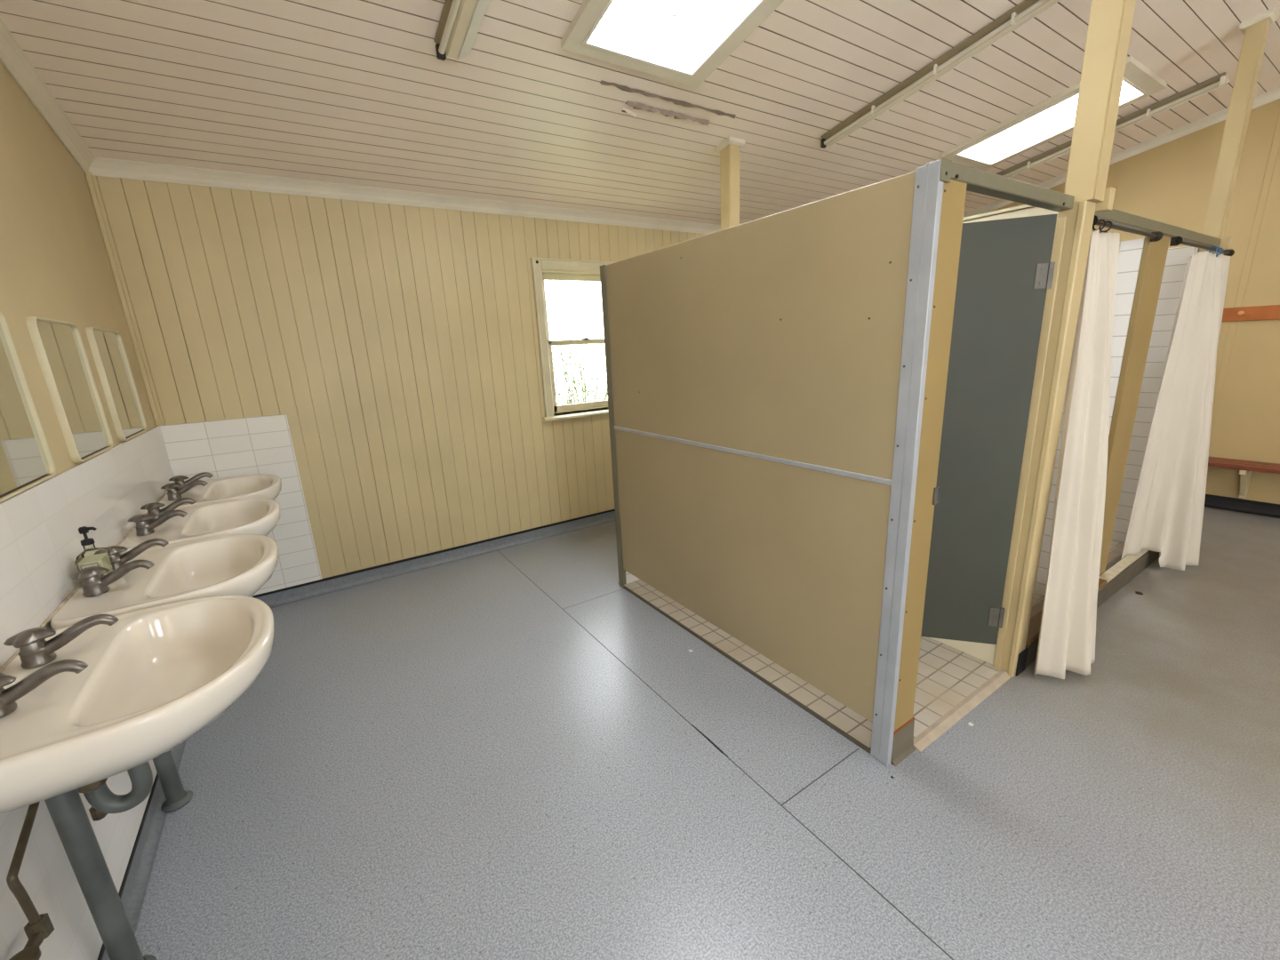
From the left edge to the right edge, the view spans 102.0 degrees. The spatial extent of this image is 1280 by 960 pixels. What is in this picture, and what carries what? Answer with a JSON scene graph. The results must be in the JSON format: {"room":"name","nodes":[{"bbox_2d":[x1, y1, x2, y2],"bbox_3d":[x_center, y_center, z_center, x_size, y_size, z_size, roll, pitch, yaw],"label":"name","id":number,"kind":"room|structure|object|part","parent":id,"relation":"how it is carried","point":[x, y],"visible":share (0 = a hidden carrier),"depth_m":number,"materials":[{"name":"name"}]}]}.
{"room":"public restroom","nodes":[
{"label":"public restroom","id":0,"kind":"room"},
{"bbox_2d":[0,60,175,959],"bbox_3d":[-0.724,-0.434,-0.384,0.112,4.200,7.600,-12,17,-32],"label":"wall","id":1,"kind":"structure","parent":0,"point":[55,264],"depth_m":1.72,"materials":[{"name":"beige paint"}]},
{"bbox_2d":[0,312,55,502],"bbox_3d":[-1.726,-0.212,1.381,0.022,0.495,0.445,-12,17,-32],"label":"wall mirror","id":2,"kind":"object","parent":1,"relation":"attached to","point":[26,459],"visible":1,"depth_m":1.49,"materials":[{"name":"mirror"}]},
{"bbox_2d":[0,17,95,173],"bbox_3d":[-0.714,-1.559,-0.632,0.064,1.474,7.600,-12,17,-32],"label":"trim","id":3,"kind":"structure","parent":1,"relation":"attached to","point":[12,57],"depth_m":2.13,"materials":[{"name":"paint"}]},
{"bbox_2d":[25,316,112,463],"bbox_3d":[-2.091,-0.334,1.918,0.022,0.495,0.435,-12,17,-32],"label":"wall mirror","id":4,"kind":"object","parent":1,"relation":"attached to","point":[59,348],"visible":1,"depth_m":1.88,"materials":[{"name":"mirror"}]},
{"bbox_2d":[85,326,147,441],"bbox_3d":[-2.436,-0.450,2.426,0.022,0.495,0.465,-12,17,-32],"label":"wall mirror","id":5,"kind":"object","parent":1,"relation":"attached to","point":[107,347],"visible":1,"depth_m":2.39,"materials":[{"name":"mirror"}]},
{"bbox_2d":[97,740,186,959],"bbox_3d":[-0.578,1.536,0.163,0.036,0.101,7.600,-12,17,-32],"label":"baseboard","id":6,"kind":"structure","parent":1,"relation":"attached to","point":[132,893],"depth_m":1.67,"materials":[{"name":"grey plastic"}]},
{"bbox_2d":[91,175,708,595],"bbox_3d":[0.123,-1.191,4.764,7.200,3.000,0.128,-12,17,-32],"label":"wall","id":7,"kind":"structure","parent":0,"point":[380,361],"depth_m":3.47,"materials":[{"name":"beige paint"}]},
{"bbox_2d":[84,171,161,425],"bbox_3d":[-2.762,-0.934,2.780,0.022,1.294,0.022,-12,17,-32],"label":"trim","id":8,"kind":"structure","parent":7,"relation":"attached to","point":[89,179],"depth_m":2.76,"materials":[{"name":"beige paint"}]},
{"bbox_2d":[88,157,720,233],"bbox_3d":[0.122,-2.192,4.428,7.000,0.076,0.064,-12,17,-32],"label":"trim","id":9,"kind":"structure","parent":7,"relation":"attached to","point":[100,166],"depth_m":3.24,"materials":[{"name":"paint"}]},
{"bbox_2d":[251,509,615,607],"bbox_3d":[-1.322,0.551,4.087,3.269,0.104,0.036,-12,17,-32],"label":"baseboard","id":10,"kind":"structure","parent":7,"relation":"attached to","point":[286,596],"depth_m":3.90,"materials":[{"name":"grey plastic"}]},
{"bbox_2d":[530,257,615,422],"bbox_3d":[-0.457,-1.169,4.357,0.936,1.245,0.198,-12,17,-32],"label":"window","id":11,"kind":"structure","parent":7,"relation":"in","point":[555,268],"depth_m":4.17,"materials":[{"name":"paint"}]},
{"bbox_3d":[-0.484,-1.416,4.318,0.716,0.555,0.030,-12,17,-32],"label":"sash","id":12,"kind":"part","parent":11,"relation":"part of","materials":[{"name":"paint"}]},
{"bbox_3d":[-0.390,-0.571,4.452,0.936,0.035,0.058,-12,17,-32],"label":"sill","id":13,"kind":"part","parent":11,"relation":"part of","materials":[{"name":"paint"}]},
{"bbox_3d":[-0.441,-0.902,4.421,0.716,0.575,0.030,-12,17,-32],"label":"sash","id":14,"kind":"part","parent":11,"relation":"part of","materials":[{"name":"paint"}]},
{"bbox_2d":[0,0,1279,224],"bbox_3d":[2.169,-2.234,1.174,7.200,1.493,7.800,-12,17,-32],"label":"ceiling","id":15,"kind":"structure","parent":0,"point":[356,92],"depth_m":2.70,"materials":[{"name":"white paint"}]},
{"bbox_2d":[433,0,489,60],"bbox_3d":[-0.402,-1.822,1.590,0.148,0.342,1.473,-12,17,-32],"label":"batten","id":16,"kind":"object","parent":15,"relation":"attached to","point":[460,22],"visible":1,"depth_m":2.08,"materials":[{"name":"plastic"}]},
{"bbox_2d":[560,0,783,87],"bbox_3d":[0.266,-1.986,2.033,0.779,0.227,1.068,-12,17,-32],"label":"skylight","id":17,"kind":"object","parent":15,"relation":"attached to","point":[684,42],"visible":1,"depth_m":2.30,"materials":[{"name":"paint"}]},
{"bbox_2d":[590,0,755,68],"bbox_3d":[0.257,-1.991,2.030,0.592,0.174,0.905,-12,17,-32],"label":"diffuser","id":18,"kind":"object","parent":17,"relation":"attached to","point":[676,34],"depth_m":2.28,"materials":[{"name":"white plastic"}]},
{"bbox_2d":[820,0,1060,148],"bbox_3d":[1.658,-2.255,2.852,0.148,0.341,1.468,-12,17,-32],"label":"batten","id":19,"kind":"object","parent":15,"relation":"attached to","point":[1024,12],"visible":1,"depth_m":2.80,"materials":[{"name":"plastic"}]},
{"bbox_2d":[941,56,1167,169],"bbox_3d":[2.888,-2.542,3.689,0.707,0.227,1.068,-12,17,-32],"label":"skylight","id":20,"kind":"object","parent":15,"relation":"attached to","point":[1053,117],"visible":0.87,"depth_m":3.69,"materials":[{"name":"paint"}]},
{"bbox_2d":[961,80,1140,160],"bbox_3d":[2.880,-2.547,3.687,0.535,0.174,0.905,-12,17,-32],"label":"diffuser","id":21,"kind":"object","parent":20,"relation":"attached to","point":[1058,117],"depth_m":3.77,"materials":[{"name":"white plastic"}]},
{"bbox_2d":[995,72,1230,177],"bbox_3d":[3.486,-2.646,4.042,0.148,0.337,1.448,-12,17,-32],"label":"batten","id":22,"kind":"object","parent":15,"relation":"attached to","point":[1220,80],"visible":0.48,"depth_m":3.73,"materials":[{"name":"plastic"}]},
{"bbox_2d":[134,506,1279,959],"bbox_3d":[2.324,0.993,2.012,7.200,0.075,7.800,-12,17,-32],"label":"floor","id":23,"kind":"structure","parent":0,"point":[520,752],"depth_m":1.85,"materials":[{"name":"grey plastic"}]},
{"bbox_2d":[0,594,274,959],"bbox_3d":[-1.160,0.807,1.324,0.520,0.980,0.644,-12,17,-32],"label":"basin","id":24,"kind":"object","parent":23,"relation":"on","point":[97,698],"visible":1,"depth_m":1.20,"materials":[{"name":"white ceramic"}]},
{"bbox_2d":[0,659,87,718],"bbox_3d":[-1.240,0.417,1.049,0.189,0.081,0.085,-12,17,-32],"label":"tap","id":25,"kind":"object","parent":24,"relation":"on","point":[14,703],"depth_m":1.05,"materials":[{"name":"silver metal"}]},
{"bbox_2d":[3,614,118,669],"bbox_3d":[-1.361,0.377,1.228,0.189,0.081,0.085,-12,17,-32],"label":"tap","id":26,"kind":"object","parent":24,"relation":"on","point":[36,652],"depth_m":1.22,"materials":[{"name":"silver metal"}]},
{"bbox_3d":[-1.174,0.510,1.248,0.518,0.206,0.644,-12,17,-32],"label":"bowl","id":27,"kind":"part","parent":24,"relation":"part of","materials":[{"name":"white ceramic"}]},
{"bbox_2d":[40,533,278,812],"bbox_3d":[-1.528,0.684,1.867,0.520,0.980,0.644,-12,17,-32],"label":"basin","id":28,"kind":"object","parent":23,"relation":"on","point":[144,576],"visible":0.55,"depth_m":1.76,"materials":[{"name":"white ceramic"}]},
{"bbox_2d":[74,526,114,583],"bbox_3d":[-1.729,0.233,1.634,0.061,0.181,0.090,-12,17,-32],"label":"soap bottle","id":29,"kind":"object","parent":28,"relation":"on","point":[100,560],"visible":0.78,"depth_m":1.62,"materials":[{"name":"plastic"}]},
{"bbox_2d":[71,559,154,597],"bbox_3d":[-1.608,0.294,1.591,0.189,0.081,0.085,-12,17,-32],"label":"tap","id":30,"kind":"object","parent":28,"relation":"on","point":[93,585],"depth_m":1.58,"materials":[{"name":"silver metal"}]},
{"bbox_2d":[93,538,168,570],"bbox_3d":[-1.730,0.254,1.770,0.189,0.081,0.085,-12,17,-32],"label":"tap","id":31,"kind":"object","parent":28,"relation":"on","point":[118,559],"depth_m":1.76,"materials":[{"name":"silver metal"}]},
{"bbox_3d":[-1.542,0.387,1.790,0.518,0.206,0.644,-12,17,-32],"label":"bowl","id":32,"kind":"part","parent":28,"relation":"part of","materials":[{"name":"white ceramic"}]},
{"bbox_2d":[115,497,279,553],"bbox_3d":[-1.897,0.561,2.409,0.520,0.980,0.644,-12,17,-32],"label":"basin","id":33,"kind":"object","parent":23,"relation":"on","point":[172,524],"visible":0.48,"depth_m":2.29,"materials":[{"name":"white ceramic"}]},
{"bbox_2d":[127,510,187,535],"bbox_3d":[-1.977,0.171,2.133,0.189,0.081,0.085,-12,17,-32],"label":"tap","id":34,"kind":"object","parent":33,"relation":"on","point":[143,527],"depth_m":2.12,"materials":[{"name":"silver metal"}]},
{"bbox_2d":[140,497,196,521],"bbox_3d":[-2.098,0.131,2.312,0.189,0.081,0.085,-12,17,-32],"label":"tap","id":35,"kind":"object","parent":33,"relation":"on","point":[153,508],"depth_m":2.30,"materials":[{"name":"silver metal"}]},
{"bbox_2d":[156,472,281,509],"bbox_3d":[-2.265,0.438,2.951,0.520,0.980,0.644,-12,17,-32],"label":"basin","id":36,"kind":"object","parent":23,"relation":"on","point":[267,486],"visible":0.43,"depth_m":2.85,"materials":[{"name":"white ceramic"}]},
{"bbox_2d":[160,480,207,500],"bbox_3d":[-2.345,0.048,2.675,0.189,0.081,0.085,-12,17,-32],"label":"tap","id":37,"kind":"object","parent":36,"relation":"on","point":[173,493],"depth_m":2.66,"materials":[{"name":"silver metal"}]},
{"bbox_2d":[168,472,213,488],"bbox_3d":[-2.467,0.007,2.854,0.189,0.081,0.085,-12,17,-32],"label":"tap","id":38,"kind":"object","parent":36,"relation":"on","point":[179,479],"depth_m":2.85,"materials":[{"name":"silver metal"}]},
{"bbox_2d":[714,136,744,230],"bbox_3d":[0.649,-0.840,3.711,0.139,2.800,0.134,-12,17,-32],"label":"timber post","id":39,"kind":"object","parent":23,"relation":"on","point":[729,148],"visible":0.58,"depth_m":3.39,"materials":[{"name":"beige paint"}]},
{"bbox_3d":[0.585,-2.168,3.366,0.139,0.052,0.134,-12,17,-32],"label":"ceiling trim","id":40,"kind":"part","parent":39,"relation":"part of","materials":[{"name":"paint"}]},
{"bbox_2d":[600,157,1074,766],"bbox_3d":[0.761,-0.175,2.695,1.006,2.014,1.923,-12,17,-32],"label":"toilet cubicle","id":41,"kind":"object","parent":23,"relation":"on","point":[819,411],"visible":1,"depth_m":2.06,"materials":[{"name":"beige laminate"}]},
{"bbox_3d":[0.269,0.572,3.693,0.884,0.085,0.030,-12,17,-32],"label":"tiled skirting","id":42,"kind":"part","parent":41,"relation":"part of","materials":[{"name":"white tile"}]},
{"bbox_3d":[0.347,-0.152,2.447,0.026,1.858,1.817,-12,17,-32],"label":"panel","id":43,"kind":"part","parent":41,"relation":"part of","materials":[{"name":"beige laminate"}]},
{"bbox_3d":[1.261,-0.130,2.255,0.688,1.798,0.018,2,15,17],"label":"cubicle door","id":44,"kind":"part","parent":41,"relation":"part of","materials":[{"name":"grey laminate"}]},
{"bbox_3d":[1.197,-0.943,1.681,0.924,0.044,0.048,-12,17,-32],"label":"head rail","id":45,"kind":"part","parent":41,"relation":"part of","materials":[{"name":"metal"}]},
{"bbox_2d":[992,0,1135,677],"bbox_3d":[1.676,-0.642,2.035,0.167,3.165,0.139,-12,17,-32],"label":"timber post","id":46,"kind":"object","parent":23,"relation":"on","point":[1110,21],"visible":0.91,"depth_m":1.99,"materials":[{"name":"beige paint"}]},
{"bbox_2d":[1025,208,1221,667],"bbox_3d":[2.146,-0.459,3.552,2.305,2.004,1.951,-12,17,-32],"label":"shower enclosure","id":47,"kind":"object","parent":23,"relation":"on","point":[1150,276],"visible":0.2,"depth_m":2.77,"materials":[{"name":"tile"}]},
{"bbox_2d":[1025,549,1159,667],"bbox_3d":[2.669,0.624,3.011,2.145,0.134,0.089,-12,17,-32],"label":"shower tray","id":48,"kind":"object","parent":47,"relation":"in","point":[1118,572],"depth_m":3.04,"materials":[{"name":"plastic"}]},
{"bbox_2d":[1092,215,1163,241],"bbox_3d":[2.046,-1.051,2.177,0.824,0.044,0.044,-12,17,-32],"label":"curtain rod","id":49,"kind":"object","parent":47,"relation":"attached to","point":[1155,236],"visible":0.62,"depth_m":2.20,"materials":[{"name":"metal"}]},
{"bbox_2d":[1033,229,1119,679],"bbox_3d":[1.923,-0.058,2.191,0.448,1.874,0.235,-12,17,-32],"label":"shower curtain","id":50,"kind":"object","parent":49,"relation":"hanging from","point":[1068,628],"visible":1,"depth_m":2.18,"materials":[{"name":"white fabric"}]},
{"bbox_2d":[1092,219,1105,232],"bbox_3d":[1.783,-0.986,2.013,0.014,0.050,0.042,-12,17,-32],"label":"curtain ring","id":51,"kind":"object","parent":49,"relation":"hanging from","point":[1103,220],"visible":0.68,"depth_m":2.00,"materials":[{"name":"metal"}]},
{"bbox_2d":[1098,220,1112,233],"bbox_3d":[1.841,-0.998,2.050,0.014,0.050,0.042,-12,17,-32],"label":"curtain ring","id":52,"kind":"object","parent":49,"relation":"hanging from","point":[1108,221],"visible":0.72,"depth_m":2.04,"materials":[{"name":"metal"}]},
{"bbox_3d":[2.583,-1.235,2.563,2.103,0.046,0.045,-12,17,-32],"label":"head rail","id":53,"kind":"part","parent":47,"relation":"part of","materials":[{"name":"metal"}]},
{"bbox_2d":[1169,236,1234,256],"bbox_3d":[3.109,-1.277,2.848,1.125,0.044,0.044,-12,17,-32],"label":"curtain rod","id":54,"kind":"object","parent":47,"relation":"attached to","point":[1175,241],"visible":0.93,"depth_m":2.72,"materials":[{"name":"metal"}]},
{"bbox_2d":[1120,251,1230,570],"bbox_3d":[3.293,-0.353,3.068,0.802,1.877,0.241,-12,17,-32],"label":"shower curtain","id":55,"kind":"object","parent":54,"relation":"hanging from","point":[1167,514],"visible":1,"depth_m":3.09,"materials":[{"name":"white fabric"}]},
{"bbox_2d":[1199,7,1279,254],"bbox_3d":[3.515,-1.044,3.268,0.157,3.151,0.127,-12,17,-32],"label":"timber post","id":56,"kind":"object","parent":23,"relation":"on","point":[1255,29],"visible":0.51,"depth_m":2.98,"materials":[{"name":"beige paint"}]},
{"bbox_3d":[3.436,-2.543,2.878,0.144,0.049,0.120,-12,17,-32],"label":"ceiling trim","id":57,"kind":"part","parent":56,"relation":"part of","materials":[{"name":"paint"}]},
{"bbox_2d":[989,98,1279,503],"bbox_3d":[5.178,-1.685,3.344,0.104,4.200,7.600,-12,17,-32],"label":"wall","id":58,"kind":"structure","parent":0,"point":[1171,182],"depth_m":4.11,"materials":[{"name":"beige paint"}]},
{"bbox_2d":[963,87,1279,217],"bbox_3d":[5.058,-2.783,3.013,0.064,1.474,7.600,-12,17,-32],"label":"trim","id":59,"kind":"structure","parent":58,"relation":"attached to","point":[1270,96],"depth_m":4.25,"materials":[{"name":"paint"}]},
{"bbox_2d":[1204,493,1279,518],"bbox_3d":[5.218,0.306,3.823,0.036,0.104,7.600,-12,17,-32],"label":"baseboard","id":60,"kind":"structure","parent":58,"relation":"attached to","point":[1215,501],"depth_m":4.24,"materials":[{"name":"black plastic"}]},
{"bbox_2d":[1208,456,1279,498],"bbox_3d":[4.885,0.040,4.028,0.279,0.307,3.600,-12,17,-32],"label":"bench","id":61,"kind":"object","parent":58,"relation":"attached to","point":[1246,468],"visible":0.47,"depth_m":4.10,"materials":[{"name":"brown wood"}]},
{"bbox_2d":[1221,304,1279,321],"bbox_3d":[4.823,-1.258,3.876,0.085,0.106,3.500,-12,17,-32],"label":"peg rail","id":62,"kind":"object","parent":58,"relation":"attached to","point":[1272,312],"visible":0.25,"depth_m":4.02,"materials":[{"name":"brown wood"}]},
{"label":"outside","id":63,"kind":"structure","parent":0,"visible":0},
{"bbox_3d":[-3.290,-0.694,11.285,20.000,0.080,13.700,-12,17,-32],"label":"ground","id":64,"kind":"structure","parent":63,"visible":0},
{"bbox_2d":[544,280,607,405],"bbox_3d":[-0.897,-2.287,9.507,3.286,3.688,3.090,-12,17,-32],"label":"tree","id":65,"kind":"object","parent":64,"relation":"on","point":[577,323],"visible":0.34,"depth_m":9.13,"materials":[{"name":"green plant"}]},
{"bbox_2d":[548,295,607,405],"bbox_3d":[-0.791,-0.867,6.627,2.479,2.915,2.415,-12,17,-32],"label":"shrub","id":66,"kind":"object","parent":64,"relation":"on","point":[569,400],"visible":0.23,"depth_m":6.65,"materials":[{"name":"green plant"}]},
{"bbox_3d":[-0.798,-0.682,6.763,1.077,1.958,1.136,-5,15,-8],"label":"stem","id":67,"kind":"part","parent":66,"relation":"part of","materials":[{"name":"green plant"}]}
]}

